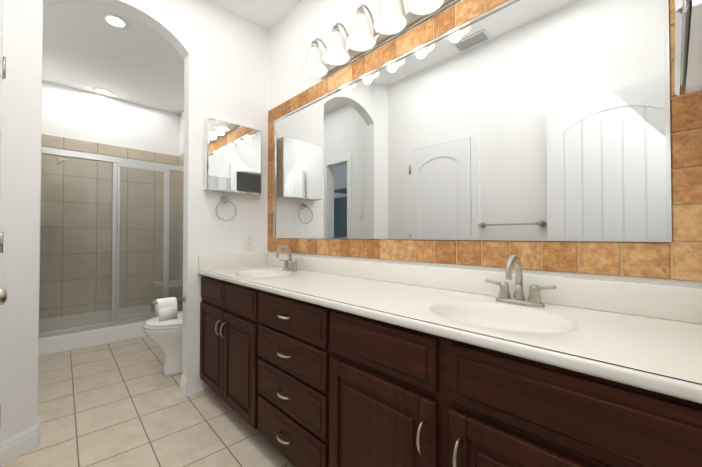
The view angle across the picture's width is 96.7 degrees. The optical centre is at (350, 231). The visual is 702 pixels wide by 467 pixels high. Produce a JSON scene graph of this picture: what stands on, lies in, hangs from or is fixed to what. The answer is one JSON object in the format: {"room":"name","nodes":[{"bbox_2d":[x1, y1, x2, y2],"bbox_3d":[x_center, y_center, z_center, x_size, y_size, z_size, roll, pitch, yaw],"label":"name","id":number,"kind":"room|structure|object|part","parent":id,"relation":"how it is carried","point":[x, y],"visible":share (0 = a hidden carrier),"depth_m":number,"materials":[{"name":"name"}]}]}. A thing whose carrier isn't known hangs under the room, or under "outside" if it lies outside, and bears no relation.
{"room":"bathroom","nodes":[
{"label":"bathroom","id":0,"kind":"room"},
{"bbox_2d":[0,0,42,441],"bbox_3d":[-1.791,-0.290,1.617,0.257,2.880,0.200,1,-1,-44],"label":"wall pier","id":1,"kind":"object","parent":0,"point":[21,162],"visible":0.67,"depth_m":1.62,"materials":[{"name":"white paint"}]},
{"bbox_2d":[0,424,38,466],"bbox_3d":[-1.703,1.092,1.599,0.014,0.115,0.164,0,-1,13],"label":"baseboard","id":2,"kind":"structure","parent":1,"relation":"attached to","point":[13,447],"depth_m":1.60,"materials":[{"name":"white paint"}]},
{"bbox_2d":[39,305,150,331],"bbox_3d":[-2.969,1.057,3.937,1.416,0.150,0.018,1,-1,-44],"label":"pan","id":3,"kind":"object","parent":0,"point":[51,326],"visible":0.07,"depth_m":3.72,"materials":[{"name":"white ceramic"}]},
{"bbox_2d":[41,80,179,155],"bbox_3d":[-3.165,-0.257,4.023,1.627,2.880,0.330,1,-1,-44],"label":"wall","id":4,"kind":"structure","parent":0,"point":[73,113],"depth_m":3.91,"materials":[{"name":"ceramic tile"},{"name":"paint"}]},
{"bbox_2d":[40,134,178,318],"bbox_3d":[-2.979,0.047,3.961,1.440,2.270,0.012,1,-1,-44],"label":"shower wall tile","id":5,"kind":"structure","parent":4,"relation":"attached to","point":[50,141],"depth_m":3.83,"materials":[{"name":"beige tile"}]},
{"bbox_2d":[178,153,183,280],"bbox_3d":[-2.198,0.050,4.181,0.012,2.270,0.758,1,-1,-44],"label":"shower wall tile","id":6,"kind":"structure","parent":4,"relation":"attached to","point":[181,162],"depth_m":4.37,"materials":[{"name":"beige tile"}]},
{"bbox_2d":[1,336,294,466],"bbox_3d":[-1.234,1.194,1.190,3.040,0.100,7.060,1,-1,-44],"label":"floor","id":7,"kind":"structure","parent":0,"point":[125,403],"depth_m":1.92,"materials":[{"name":"tile"}]},
{"bbox_2d":[38,321,146,355],"bbox_3d":[-2.469,1.092,3.419,1.416,0.165,0.100,1,-1,-44],"label":"sill","id":8,"kind":"structure","parent":7,"relation":"on","point":[52,344],"depth_m":3.17,"materials":[{"name":"white stone"}]},
{"bbox_2d":[39,146,183,337],"bbox_3d":[-2.463,0.102,3.426,1.414,1.814,0.078,1,-1,-44],"label":"shower enclosure","id":9,"kind":"object","parent":8,"relation":"on","point":[120,162],"visible":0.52,"depth_m":3.35,"materials":[{"name":"clear glass"}]},
{"bbox_2d":[143,312,182,375],"bbox_3d":[-1.345,0.767,2.716,0.784,0.795,0.470,1,-1,-44],"label":"toilet","id":10,"kind":"object","parent":7,"relation":"on","point":[166,336],"visible":0.25,"depth_m":2.49,"materials":[{"name":"white ceramic"}]},
{"bbox_3d":[-1.413,0.738,2.651,0.596,0.053,0.390,1,-1,-44],"label":"seat","id":11,"kind":"part","parent":10,"relation":"part of","materials":[{"name":"white ceramic"}]},
{"bbox_2d":[198,245,701,466],"bbox_3d":[-0.050,0.619,1.536,0.584,1.060,2.496,1,-1,-44],"label":"bathroom vanity","id":12,"kind":"object","parent":7,"relation":"on","point":[305,361],"visible":1,"depth_m":0.98,"materials":[{"name":"brown wood"}]},
{"bbox_2d":[276,245,298,271],"bbox_3d":[-0.466,0.188,2.197,0.140,0.180,0.237,1,-1,-44],"label":"faucet","id":13,"kind":"object","parent":12,"relation":"on","point":[289,265],"depth_m":2.21,"materials":[{"name":"silver metal"}]},
{"bbox_2d":[485,255,555,307],"bbox_3d":[0.584,0.173,1.111,0.140,0.180,0.237,1,-1,-44],"label":"faucet","id":14,"kind":"object","parent":12,"relation":"on","point":[504,300],"depth_m":1.13,"materials":[{"name":"silver metal"}]},
{"bbox_3d":[-2.739,1.153,3.698,1.416,0.050,0.678,1,-1,-44],"label":"pan","id":15,"kind":"object","parent":7,"relation":"on","visible":0},
{"bbox_2d":[151,279,182,311],"bbox_3d":[-2.342,0.903,4.073,0.327,0.459,0.658,1,-1,-44],"label":"shower bench","id":16,"kind":"object","parent":15,"relation":"on","point":[157,293],"depth_m":3.88,"materials":[{"name":"tile"}]},
{"bbox_2d":[43,0,267,392],"bbox_3d":[-1.238,-0.282,2.215,1.370,2.880,0.110,1,-1,-44],"label":"wall","id":17,"kind":"structure","parent":0,"point":[226,69],"depth_m":2.32,"materials":[{"name":"white paint"}]},
{"bbox_2d":[37,415,40,443],"bbox_3d":[-1.725,1.094,1.725,0.014,0.115,0.110,1,-1,-44],"label":"baseboard","id":18,"kind":"structure","parent":17,"relation":"attached to","point":[39,424],"depth_m":1.70,"materials":[{"name":"white paint"}]},
{"bbox_2d":[152,295,185,321],"bbox_3d":[-1.269,0.530,2.174,0.205,0.144,0.114,1,-1,-44],"label":"toilet paper holder","id":19,"kind":"object","parent":17,"relation":"attached to","point":[165,309],"visible":1,"depth_m":2.13,"materials":[{"name":"white paper"}]},
{"bbox_3d":[-1.269,0.482,2.174,0.205,0.048,0.048,1,-1,-44],"label":"arm","id":20,"kind":"part","parent":19,"relation":"part of"},
{"bbox_2d":[180,375,187,396],"bbox_3d":[-1.195,1.101,2.228,0.014,0.115,0.124,1,-1,-44],"label":"baseboard","id":21,"kind":"structure","parent":17,"relation":"attached to","point":[183,384],"depth_m":2.21,"materials":[{"name":"white paint"}]},
{"bbox_2d":[187,377,195,396],"bbox_3d":[-1.132,1.101,2.212,0.055,0.115,0.014,1,-1,-44],"label":"baseboard","id":22,"kind":"structure","parent":17,"relation":"attached to","point":[191,387],"depth_m":2.21,"materials":[{"name":"white paint"}]},
{"bbox_2d":[216,196,235,220],"bbox_3d":[-0.954,-0.175,2.367,0.159,0.194,0.060,1,-1,-44],"label":"towel ring","id":23,"kind":"object","parent":17,"relation":"attached to","point":[223,199],"visible":1,"depth_m":2.36,"materials":[{"name":"silver metal"}]},
{"bbox_2d":[203,117,260,194],"bbox_3d":[-0.902,-0.560,2.396,0.420,0.520,0.098,1,-1,-44],"label":"upper cabinet","id":24,"kind":"object","parent":17,"relation":"attached to","point":[231,157],"visible":1,"depth_m":2.33,"materials":[{"name":"white metal"}]},
{"bbox_2d":[245,235,252,248],"bbox_3d":[-0.826,0.082,2.525,0.076,0.116,0.012,1,-1,-44],"label":"electrical outlet plate","id":25,"kind":"object","parent":17,"relation":"attached to","point":[248,241],"visible":1,"depth_m":2.52,"materials":[{"name":"white plastic"}]},
{"bbox_2d":[42,0,300,113],"bbox_3d":[-1.234,-1.786,1.231,3.040,0.100,7.060,1,-1,-44],"label":"ceiling","id":26,"kind":"structure","parent":0,"point":[86,48],"depth_m":2.98,"materials":[{"name":"white paint"}]},
{"bbox_2d":[93,88,112,94],"bbox_3d":[-3.008,-1.697,3.785,0.190,0.006,0.190,1,-1,-44],"label":"recessed light","id":27,"kind":"object","parent":26,"relation":"in","point":[102,91],"visible":1,"depth_m":3.78,"materials":[{"name":"white paint"}]},
{"bbox_2d":[101,13,129,29],"bbox_3d":[-1.926,-1.714,2.550,0.190,0.006,0.190,1,-1,-44],"label":"recessed light","id":28,"kind":"object","parent":26,"relation":"in","point":[115,21],"visible":1,"depth_m":2.55,"materials":[{"name":"white paint"}]},
{"bbox_2d":[268,0,462,110],"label":"wall","id":29,"kind":"structure","parent":0,"point":[298,29],"depth_m":2.32,"materials":[{"name":"white paint"}]},
{"bbox_2d":[302,0,459,78],"bbox_3d":[0.073,-1.122,1.693,0.223,0.220,1.000,1,-1,-44],"label":"sconce","id":30,"kind":"object","parent":29,"relation":"attached to","point":[391,21],"visible":1,"depth_m":1.68,"materials":[{"name":"white glass"}]},
{"bbox_3d":[-0.226,-1.078,1.959,0.164,0.138,0.164,1,-1,-44],"label":"lamp shade","id":31,"kind":"part","parent":30,"relation":"part of","materials":[{"name":"white glass"}]},
{"bbox_3d":[-0.087,-1.080,1.815,0.164,0.138,0.164,1,-1,-44],"label":"lamp shade","id":32,"kind":"part","parent":30,"relation":"part of","materials":[{"name":"white glass"}]},
{"bbox_3d":[0.052,-1.082,1.672,0.164,0.138,0.164,1,-1,-44],"label":"lamp shade","id":33,"kind":"part","parent":30,"relation":"part of","materials":[{"name":"white glass"}]},
{"bbox_3d":[0.191,-1.084,1.528,0.164,0.138,0.164,1,-1,-44],"label":"lamp shade","id":34,"kind":"part","parent":30,"relation":"part of","materials":[{"name":"white glass"}]},
{"bbox_3d":[0.191,-1.078,1.528,0.048,0.065,0.048,1,-1,-44],"label":"bulb","id":35,"kind":"part","parent":30,"relation":"part of","materials":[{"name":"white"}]},
{"bbox_3d":[0.330,-1.086,1.384,0.164,0.138,0.164,1,-1,-44],"label":"lamp shade","id":36,"kind":"part","parent":30,"relation":"part of","materials":[{"name":"white glass"}]},
{"bbox_2d":[266,253,701,324],"bbox_3d":[0.154,0.222,1.738,0.018,0.101,2.496,1,-1,-44],"label":"backsplash","id":37,"kind":"structure","parent":29,"relation":"attached to","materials":[{"name":"white stone"}]},
{"bbox_2d":[268,0,701,281],"bbox_3d":[0.162,-0.439,1.742,0.014,1.186,2.486,1,-1,-44],"label":"vanity mirror","id":38,"kind":"object","parent":29,"relation":"attached to","point":[565,136],"visible":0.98,"depth_m":1.26,"materials":[{"name":"clear glass"}]},
{"bbox_2d":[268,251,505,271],"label":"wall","id":39,"kind":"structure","parent":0,"point":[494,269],"depth_m":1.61,"materials":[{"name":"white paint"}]},
{"bbox_2d":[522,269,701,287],"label":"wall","id":40,"kind":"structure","parent":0,"point":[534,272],"depth_m":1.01,"materials":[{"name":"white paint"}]},
{"bbox_3d":[0.862,-0.304,0.608,0.866,2.880,0.120,1,-1,-44],"label":"wall","id":41,"kind":"structure","parent":0,"visible":0},
{"bbox_2d":[673,0,701,95],"bbox_3d":[0.697,-0.599,0.607,0.430,0.520,0.098,1,-1,-44],"label":"upper cabinet","id":42,"kind":"object","parent":41,"relation":"attached to","point":[687,14],"visible":1,"depth_m":0.58,"materials":[{"name":"white"}]},
{"bbox_3d":[0.668,-0.599,0.636,0.430,0.520,0.016,1,-1,-44],"label":"door","id":43,"kind":"part","parent":42,"relation":"part of","materials":[{"name":"clear glass"}]},
{"bbox_3d":[-0.892,-0.304,0.588,0.120,2.880,2.530,1,-1,-44],"label":"wall","id":44,"kind":"structure","parent":0,"visible":0},
{"bbox_2d":[0,6,2,205],"bbox_3d":[-1.248,0.118,1.062,0.020,2.032,0.654,1,-1,-44],"label":"door","id":45,"kind":"structure","parent":44,"relation":"in","point":[1,45],"depth_m":1.28,"materials":[{"name":"white paint"}]},
{"bbox_2d":[0,56,6,425],"bbox_3d":[-1.245,0.038,1.113,0.065,1.560,0.646,1,-1,-44],"label":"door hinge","id":46,"kind":"object","parent":45,"relation":"attached to","point":[3,295],"depth_m":1.30,"materials":[{"name":"silver metal"}]},
{"bbox_3d":[-3.251,-0.269,3.162,0.067,2.880,0.790,1,-1,-44],"label":"wall","id":47,"kind":"structure","parent":0,"visible":0},
{"bbox_2d":[41,225,61,235],"bbox_3d":[-3.181,-0.009,3.288,0.188,0.117,0.440,1,-1,-44],"label":"shower shelf","id":48,"kind":"object","parent":47,"relation":"attached to","point":[43,226],"depth_m":3.14,"materials":[{"name":"tile"}]},
{"bbox_3d":[-3.225,0.036,3.188,0.012,2.270,0.758,1,-1,-44],"label":"shower wall tile","id":49,"kind":"structure","parent":47,"relation":"attached to","visible":0},
{"bbox_2d":[56,156,66,163],"bbox_3d":[-3.155,-0.797,3.297,0.223,0.156,0.092,1,-1,-44],"label":"shower head","id":50,"kind":"object","parent":49,"relation":"attached to","point":[58,161],"depth_m":3.32}
]}

